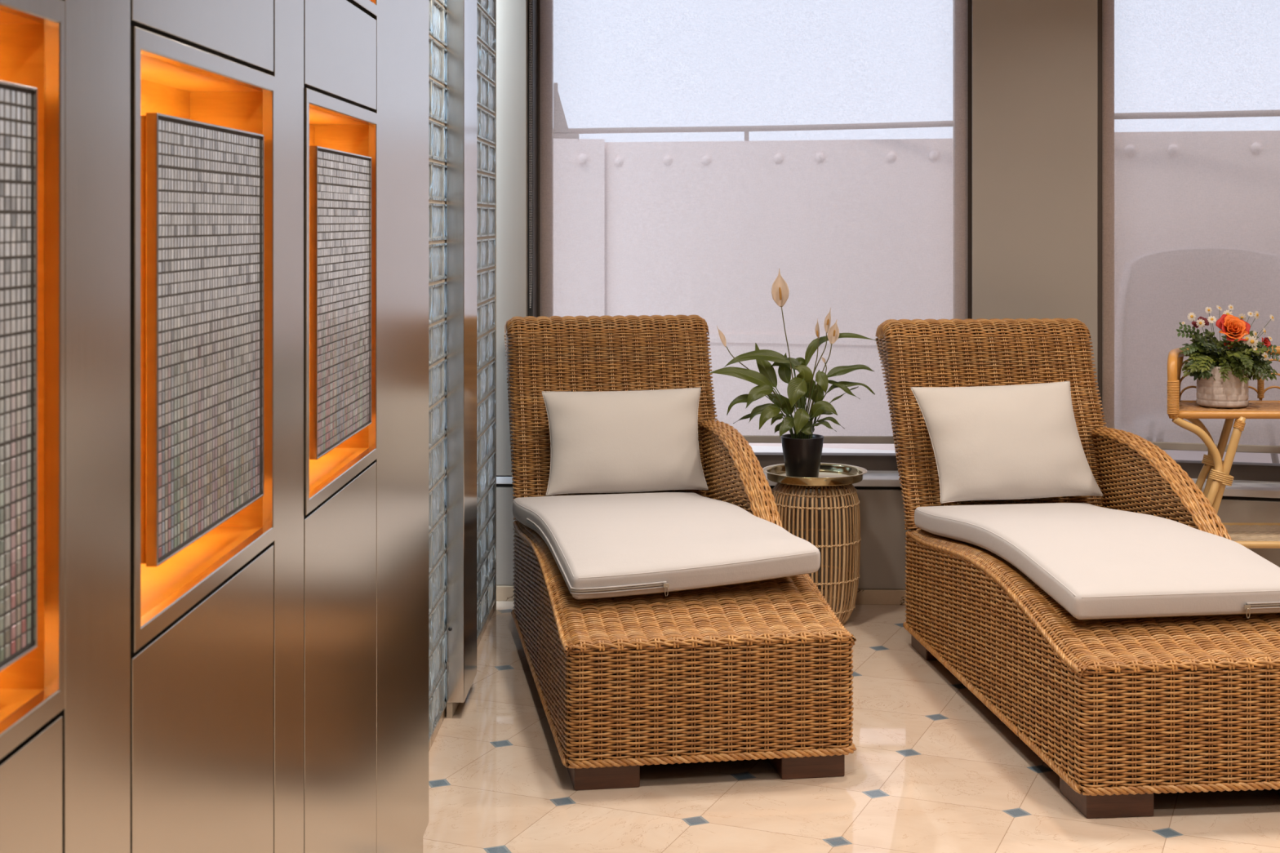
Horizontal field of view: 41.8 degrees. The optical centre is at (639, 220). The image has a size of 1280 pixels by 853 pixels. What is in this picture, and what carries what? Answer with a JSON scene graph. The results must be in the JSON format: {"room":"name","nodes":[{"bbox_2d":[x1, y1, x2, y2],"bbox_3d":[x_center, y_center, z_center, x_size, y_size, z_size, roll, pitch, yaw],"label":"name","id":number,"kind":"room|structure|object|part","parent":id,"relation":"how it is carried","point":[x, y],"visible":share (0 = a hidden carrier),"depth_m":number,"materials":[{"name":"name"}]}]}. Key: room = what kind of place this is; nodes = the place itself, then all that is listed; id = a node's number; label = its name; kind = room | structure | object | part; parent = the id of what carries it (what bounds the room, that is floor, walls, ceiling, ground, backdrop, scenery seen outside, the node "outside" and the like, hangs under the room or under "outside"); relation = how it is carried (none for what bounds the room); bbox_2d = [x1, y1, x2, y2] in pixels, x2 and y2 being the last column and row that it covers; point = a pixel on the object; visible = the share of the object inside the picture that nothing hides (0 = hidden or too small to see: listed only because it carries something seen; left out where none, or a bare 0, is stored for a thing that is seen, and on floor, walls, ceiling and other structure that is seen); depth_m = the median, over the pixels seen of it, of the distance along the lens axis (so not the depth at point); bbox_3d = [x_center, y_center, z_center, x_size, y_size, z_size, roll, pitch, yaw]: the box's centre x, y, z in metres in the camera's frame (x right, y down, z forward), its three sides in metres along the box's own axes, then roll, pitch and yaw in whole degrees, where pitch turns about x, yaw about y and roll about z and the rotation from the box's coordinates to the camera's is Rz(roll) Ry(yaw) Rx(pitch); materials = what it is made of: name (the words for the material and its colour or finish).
{"room":"spa","nodes":[
{"label":"spa","id":0,"kind":"room"},
{"bbox_2d":[0,0,428,852],"bbox_3d":[-0.629,0.125,0.884,0.135,2.750,6.145,0,0,1],"label":"wall","id":1,"kind":"structure","parent":0,"point":[286,710],"depth_m":2.37,"materials":[{"name":"metal"}]},
{"bbox_3d":[-0.560,0.944,1.273,0.014,0.949,0.630,0,0,1],"label":"metal panel","id":2,"kind":"part","parent":1,"relation":"part of","materials":[{"name":"silver metal"}]},
{"bbox_2d":[0,0,65,759],"bbox_3d":[-0.615,0.128,1.274,0.129,0.671,0.629,0,0,1],"label":"display niche","id":3,"kind":"object","parent":1,"relation":"in","point":[33,32],"visible":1,"depth_m":1.58,"materials":[{"name":"metal"}]},
{"bbox_2d":[0,80,37,671],"bbox_3d":[-0.610,0.133,1.274,0.122,0.506,0.485,0,0,1],"label":"mosaic panel","id":4,"kind":"object","parent":3,"relation":"attached to","point":[18,102],"visible":1,"depth_m":1.48,"materials":[{"name":"grey tile"}]},
{"bbox_3d":[-0.552,0.086,1.691,0.014,2.665,0.191,0,0,1],"label":"metal post","id":5,"kind":"part","parent":1,"relation":"part of","materials":[{"name":"silver metal"}]},
{"bbox_3d":[-0.543,-0.302,2.108,0.014,0.175,0.630,0,0,1],"label":"metal panel","id":6,"kind":"part","parent":1,"relation":"part of","materials":[{"name":"silver metal"}]},
{"bbox_3d":[-0.543,0.944,2.108,0.014,0.949,0.630,0,0,1],"label":"metal panel","id":7,"kind":"part","parent":1,"relation":"part of","materials":[{"name":"silver metal"}]},
{"bbox_2d":[130,26,275,653],"bbox_3d":[-0.598,0.128,2.109,0.129,0.671,0.629,0,0,1],"label":"display niche","id":8,"kind":"object","parent":1,"relation":"in","point":[169,77],"visible":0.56,"depth_m":2.20,"materials":[{"name":"metal"}]},
{"bbox_2d":[140,112,263,566],"bbox_3d":[-0.593,0.133,2.109,0.122,0.506,0.485,0,0,1],"label":"mosaic panel","id":9,"kind":"object","parent":8,"relation":"attached to","point":[202,184],"visible":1,"depth_m":2.04,"materials":[{"name":"grey tile"}]},
{"bbox_3d":[-0.534,0.086,2.526,0.014,2.665,0.191,0,0,1],"label":"metal post","id":10,"kind":"part","parent":1,"relation":"part of","materials":[{"name":"silver metal"}]},
{"bbox_3d":[-0.526,-0.302,2.943,0.014,0.175,0.630,0,0,1],"label":"metal panel","id":11,"kind":"part","parent":1,"relation":"part of","materials":[{"name":"silver metal"}]},
{"bbox_3d":[-0.526,0.944,2.943,0.014,0.949,0.630,0,0,1],"label":"metal panel","id":12,"kind":"part","parent":1,"relation":"part of","materials":[{"name":"silver metal"}]},
{"bbox_2d":[303,87,377,515],"bbox_3d":[-0.581,0.128,2.944,0.129,0.671,0.629,0,0,1],"label":"display niche","id":13,"kind":"object","parent":1,"relation":"in","point":[329,122],"visible":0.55,"depth_m":3.08,"materials":[{"name":"metal"}]},
{"bbox_2d":[309,146,371,459],"bbox_3d":[-0.576,0.133,2.944,0.122,0.506,0.485,0,0,1],"label":"mosaic panel","id":14,"kind":"object","parent":13,"relation":"attached to","point":[340,181],"visible":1,"depth_m":2.89,"materials":[{"name":"grey tile"}]},
{"bbox_2d":[346,0,377,16],"bbox_3d":[-0.581,-0.732,2.944,0.129,0.671,0.629,0,0,1],"label":"display niche","id":15,"kind":"object","parent":1,"relation":"in","point":[370,7],"visible":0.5,"depth_m":3.17,"materials":[{"name":"metal"}]},
{"bbox_3d":[-0.512,0.086,3.608,0.014,2.669,0.690,0,0,1],"label":"metal panel","id":16,"kind":"part","parent":1,"relation":"part of","materials":[{"name":"silver metal"}]},
{"bbox_2d":[496,0,911,589],"bbox_3d":[0.429,0.125,6.771,2.080,2.750,0.400,0,0,3],"label":"wall","id":17,"kind":"structure","parent":0,"point":[882,560],"depth_m":6.61,"materials":[{"name":"beige"}]},
{"bbox_3d":[-0.429,-0.119,6.785,0.019,2.262,0.250,0,0,3],"label":"guide rail","id":18,"kind":"part","parent":17,"relation":"part of","materials":[{"name":"grey metal"}]},
{"bbox_2d":[496,585,906,604],"bbox_3d":[0.431,1.472,6.615,2.060,0.057,0.112,0,0,3],"label":"baseboard","id":19,"kind":"structure","parent":17,"relation":"attached to","point":[504,593],"depth_m":6.54,"materials":[{"name":"stone"}]},
{"bbox_3d":[0.432,1.248,6.623,2.060,0.387,0.095,0,0,3],"label":"panel","id":20,"kind":"part","parent":17,"relation":"part of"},
{"bbox_2d":[537,0,972,471],"bbox_3d":[0.458,-0.117,6.842,1.787,2.265,0.075,0,0,3],"label":"window","id":21,"kind":"structure","parent":17,"relation":"in","point":[868,461],"depth_m":6.79,"materials":[{"name":"brown"}]},
{"bbox_2d":[528,0,968,444],"bbox_3d":[0.438,-0.171,6.685,1.744,2.133,0.184,0,0,3],"label":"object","id":22,"kind":"structure","parent":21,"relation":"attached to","point":[606,250],"depth_m":6.74,"materials":[{"name":"glass"}]},
{"bbox_3d":[-0.434,-0.427,6.641,0.008,1.549,0.016,0,0,34],"label":"bead chain","id":23,"kind":"part","parent":22,"relation":"part of","materials":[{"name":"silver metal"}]},
{"bbox_2d":[422,600,1279,852],"bbox_3d":[1.600,1.560,2.475,7.200,0.120,9.350,0,0,0],"label":"floor","id":24,"kind":"structure","parent":0,"point":[931,769],"depth_m":4.36,"materials":[{"name":"tile"}]},
{"bbox_2d":[428,0,446,751],"bbox_3d":[-0.629,0.413,4.865,0.085,2.148,0.351,0,0,1],"label":"glass","id":25,"kind":"object","parent":24,"relation":"on","point":[437,8],"depth_m":4.88,"materials":[{"name":"glass"}]},
{"bbox_2d":[446,0,476,718],"bbox_3d":[-0.553,0.125,5.206,0.054,2.750,0.334,0,0,1],"label":"steel post","id":26,"kind":"object","parent":24,"relation":"on","point":[461,15],"visible":1,"depth_m":5.04,"materials":[{"name":"grey metal"}]},
{"bbox_2d":[476,0,496,647],"bbox_3d":[-0.603,0.327,6.135,0.085,2.343,0.611,0,0,1],"label":"glass","id":27,"kind":"object","parent":24,"relation":"on","point":[486,308],"depth_m":6.14,"materials":[{"name":"glass"}]},
{"bbox_2d":[504,314,856,791],"bbox_3d":[0.025,0.934,5.520,0.800,1.131,2.211,0,0,-9],"label":"lounger","id":28,"kind":"object","parent":24,"relation":"on","point":[756,670],"visible":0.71,"depth_m":4.55,"materials":[{"name":"brown wicker"}]},
{"bbox_3d":[-0.105,0.732,6.344,0.785,0.726,0.543,0,0,-9],"label":"backrest","id":29,"kind":"part","parent":28,"relation":"part of","materials":[{"name":"wicker"}]},
{"bbox_2d":[512,492,820,599],"bbox_3d":[0.030,0.989,5.376,0.773,0.143,1.412,0,0,-9],"label":"seat cushion","id":30,"kind":"object","parent":28,"relation":"on","point":[606,545],"visible":1,"depth_m":4.87,"materials":[{"name":"fabric"}]},
{"bbox_2d":[541,387,708,495],"bbox_3d":[-0.055,0.799,6.081,0.596,0.365,0.195,0,0,-8],"label":"throw pillow","id":31,"kind":"object","parent":30,"relation":"on","point":[637,441],"visible":1,"depth_m":6.02,"materials":[{"name":"fabric"}]},
{"bbox_3d":[0.073,1.030,4.673,0.016,0.035,0.010,0,0,-9],"label":"zip pull","id":32,"kind":"part","parent":30,"relation":"part of","materials":[{"name":"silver metal"}]},
{"bbox_3d":[0.340,0.916,5.802,0.081,0.304,1.068,0,0,-9],"label":"armrest","id":33,"kind":"part","parent":28,"relation":"part of","materials":[{"name":"wicker"}]},
{"bbox_2d":[763,462,866,625],"bbox_3d":[0.653,1.218,6.265,0.390,0.568,0.390,0,0,0],"label":"side table","id":34,"kind":"object","parent":24,"relation":"on","point":[831,475],"visible":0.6,"depth_m":6.14,"materials":[{"name":"beige wicker"}]},
{"bbox_2d":[706,268,877,477],"bbox_3d":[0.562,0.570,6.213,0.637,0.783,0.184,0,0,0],"label":"peace lily","id":35,"kind":"object","parent":34,"relation":"on","point":[802,449],"visible":1,"depth_m":6.20,"materials":[{"name":"green plant"}]},
{"bbox_3d":[0.459,0.643,6.239,0.277,0.347,0.012,0,0,4],"label":"flower stem","id":36,"kind":"part","parent":35,"relation":"part of","materials":[{"name":"green plant"}]},
{"bbox_3d":[0.561,0.569,6.223,0.078,0.495,0.012,0,0,-9],"label":"flower stem","id":37,"kind":"part","parent":35,"relation":"part of","materials":[{"name":"green plant"}]},
{"bbox_2d":[780,433,823,477],"bbox_3d":[0.603,0.882,6.225,0.160,0.160,0.160,0,0,0],"label":"pot","id":38,"kind":"object","parent":35,"relation":"attached to","point":[802,452],"depth_m":6.17,"materials":[{"name":"black ceramic"}]},
{"bbox_3d":[0.632,0.628,6.225,0.063,0.377,0.005,0,0,0],"label":"flower stem","id":39,"kind":"part","parent":35,"relation":"part of","materials":[{"name":"green plant"}]},
{"bbox_3d":[0.647,0.618,6.233,0.096,0.398,0.010,0,0,-7],"label":"flower stem","id":40,"kind":"part","parent":35,"relation":"part of","materials":[{"name":"green plant"}]},
{"bbox_3d":[0.658,0.637,6.223,0.111,0.360,0.013,0,0,6],"label":"flower stem","id":41,"kind":"part","parent":35,"relation":"part of","materials":[{"name":"green plant"}]},
{"bbox_2d":[763,462,866,486],"bbox_3d":[0.653,0.951,6.265,0.390,0.036,0.390,0,0,0],"label":"tray","id":42,"kind":"object","parent":34,"relation":"on","point":[830,474],"depth_m":6.20,"materials":[{"name":"gold metal"}]},
{"bbox_2d":[875,318,1279,818],"bbox_3d":[1.382,0.934,5.301,0.800,1.131,2.211,0,0,-5],"label":"lounger","id":43,"kind":"object","parent":24,"relation":"on","point":[1125,711],"visible":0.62,"depth_m":4.62,"materials":[{"name":"brown wicker"}]},
{"bbox_3d":[1.302,0.732,6.131,0.785,0.726,0.543,0,0,-5],"label":"backrest","id":44,"kind":"part","parent":43,"relation":"part of","materials":[{"name":"wicker"}]},
{"bbox_2d":[914,502,1279,619],"bbox_3d":[1.379,0.989,5.138,0.677,0.143,1.425,0,0,-8],"label":"seat cushion","id":45,"kind":"object","parent":43,"relation":"on","point":[1097,562],"visible":1,"depth_m":4.70,"materials":[{"name":"fabric"}]},
{"bbox_2d":[910,381,1103,503],"bbox_3d":[1.283,0.774,5.870,0.646,0.403,0.208,0,0,-7],"label":"throw pillow","id":46,"kind":"object","parent":45,"relation":"on","point":[1018,442],"visible":1,"depth_m":5.81,"materials":[{"name":"fabric"}]},
{"bbox_3d":[1.616,1.041,4.458,0.016,0.035,0.010,0,0,-5],"label":"zip pull","id":47,"kind":"part","parent":45,"relation":"part of","materials":[{"name":"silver metal"}]},
{"bbox_3d":[1.714,0.916,5.563,0.081,0.304,1.068,0,0,-5],"label":"armrest","id":48,"kind":"part","parent":43,"relation":"part of","materials":[{"name":"wicker"}]},
{"bbox_2d":[1166,346,1279,548],"bbox_3d":[2.323,0.983,5.969,0.997,1.043,0.426,0,0,1],"label":"console","id":49,"kind":"object","parent":24,"relation":"on","point":[1249,535],"visible":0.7,"depth_m":5.80},
{"bbox_3d":[1.976,0.579,6.151,0.042,0.197,0.023,0,0,16],"label":"corner post","id":50,"kind":"part","parent":49,"relation":"part of","materials":[{"name":"wood"}]},
{"bbox_3d":[2.057,1.089,6.151,0.274,0.830,0.030,0,0,1],"label":"leg","id":51,"kind":"part","parent":49,"relation":"part of","materials":[{"name":"wood"}]},
{"bbox_3d":[2.323,0.569,5.970,0.988,0.216,0.392,0,0,1],"label":"gallery rail","id":52,"kind":"part","parent":49,"relation":"part of","materials":[{"name":"wood"}]},
{"bbox_3d":[2.320,0.673,5.792,0.974,0.027,0.027,0,0,1],"label":"rail","id":53,"kind":"part","parent":49,"relation":"part of","materials":[{"name":"wood"}]},
{"bbox_2d":[1176,304,1279,408],"bbox_3d":[2.103,0.483,5.974,0.369,0.360,0.303,0,0,0],"label":"flower arrangement","id":54,"kind":"object","parent":49,"relation":"on","point":[1223,370],"visible":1,"depth_m":5.94,"materials":[{"name":"plant"}]},
{"bbox_3d":[1.958,1.089,5.798,0.274,0.830,0.030,0,0,1],"label":"leg","id":55,"kind":"part","parent":49,"relation":"part of","materials":[{"name":"wood"}]},
{"bbox_3d":[2.326,0.671,6.147,0.720,0.020,0.020,0,0,1],"label":"rail","id":56,"kind":"part","parent":49,"relation":"part of","materials":[{"name":"wood"}]},
{"bbox_3d":[2.326,1.122,6.147,0.556,0.025,0.025,0,0,1],"label":"shelf rail","id":57,"kind":"part","parent":49,"relation":"part of","materials":[{"name":"wood"}]},
{"bbox_3d":[2.320,1.122,5.792,0.786,0.025,0.025,0,0,1],"label":"shelf rail","id":58,"kind":"part","parent":49,"relation":"part of","materials":[{"name":"wood"}]},
{"bbox_2d":[1191,478,1279,567],"bbox_3d":[3.041,0.125,6.279,3.200,2.750,0.340,0,0,15],"label":"wall","id":59,"kind":"structure","parent":0,"point":[1245,501],"depth_m":6.31,"materials":[{"name":"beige painted plaster"}]},
{"bbox_2d":[972,0,1097,392],"bbox_3d":[1.591,-0.118,6.753,0.494,2.263,0.263,0,0,12],"label":"pillar","id":60,"kind":"structure","parent":59,"relation":"attached to","point":[1035,62],"depth_m":6.62,"materials":[{"name":"grey paint"}]},
{"bbox_2d":[1097,0,1279,481],"bbox_3d":[2.818,-0.117,6.443,2.065,2.265,0.075,0,0,15],"label":"window","id":61,"kind":"structure","parent":59,"relation":"in","point":[1245,471],"depth_m":6.67,"materials":[{"name":"brown"}]},
{"bbox_2d":[1102,0,1279,453],"bbox_3d":[2.799,-0.171,6.347,2.022,2.133,0.064,0,0,15],"label":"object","id":62,"kind":"structure","parent":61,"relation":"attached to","point":[1145,155],"depth_m":6.53,"materials":[{"name":"glass"}]},
{"bbox_3d":[3.011,1.248,6.165,3.200,0.387,0.095,0,0,15],"label":"panel","id":63,"kind":"part","parent":59,"relation":"part of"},
{"label":"outside","id":64,"kind":"structure","parent":0,"visible":0},
{"bbox_2d":[751,445,897,453],"bbox_3d":[1.500,1.350,10.100,15.000,0.200,5.800,0,0,0],"label":"floor","id":65,"kind":"structure","parent":64,"point":[755,448],"depth_m":9.11,"materials":[{"name":"white"}]},
{"bbox_2d":[554,111,1279,462],"bbox_3d":[2.681,0.240,8.491,7.140,2.020,0.752,0,0,18],"label":"wall","id":66,"kind":"structure","parent":65,"relation":"on","point":[1175,455],"depth_m":8.33,"materials":[{"name":"beige"}]},
{"bbox_2d":[1114,253,1279,463],"bbox_3d":[2.660,0.692,7.740,0.919,1.124,0.835,0,0,12],"label":"shell chair","id":67,"kind":"object","parent":65,"relation":"on","point":[1274,457],"visible":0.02,"depth_m":7.90,"materials":[{"name":"beige"}]},
{"bbox_3d":[2.991,1.105,7.905,0.116,0.299,0.032,0,0,-33],"label":"leg","id":68,"kind":"part","parent":67,"relation":"part of","materials":[{"name":"silver"}]}
]}

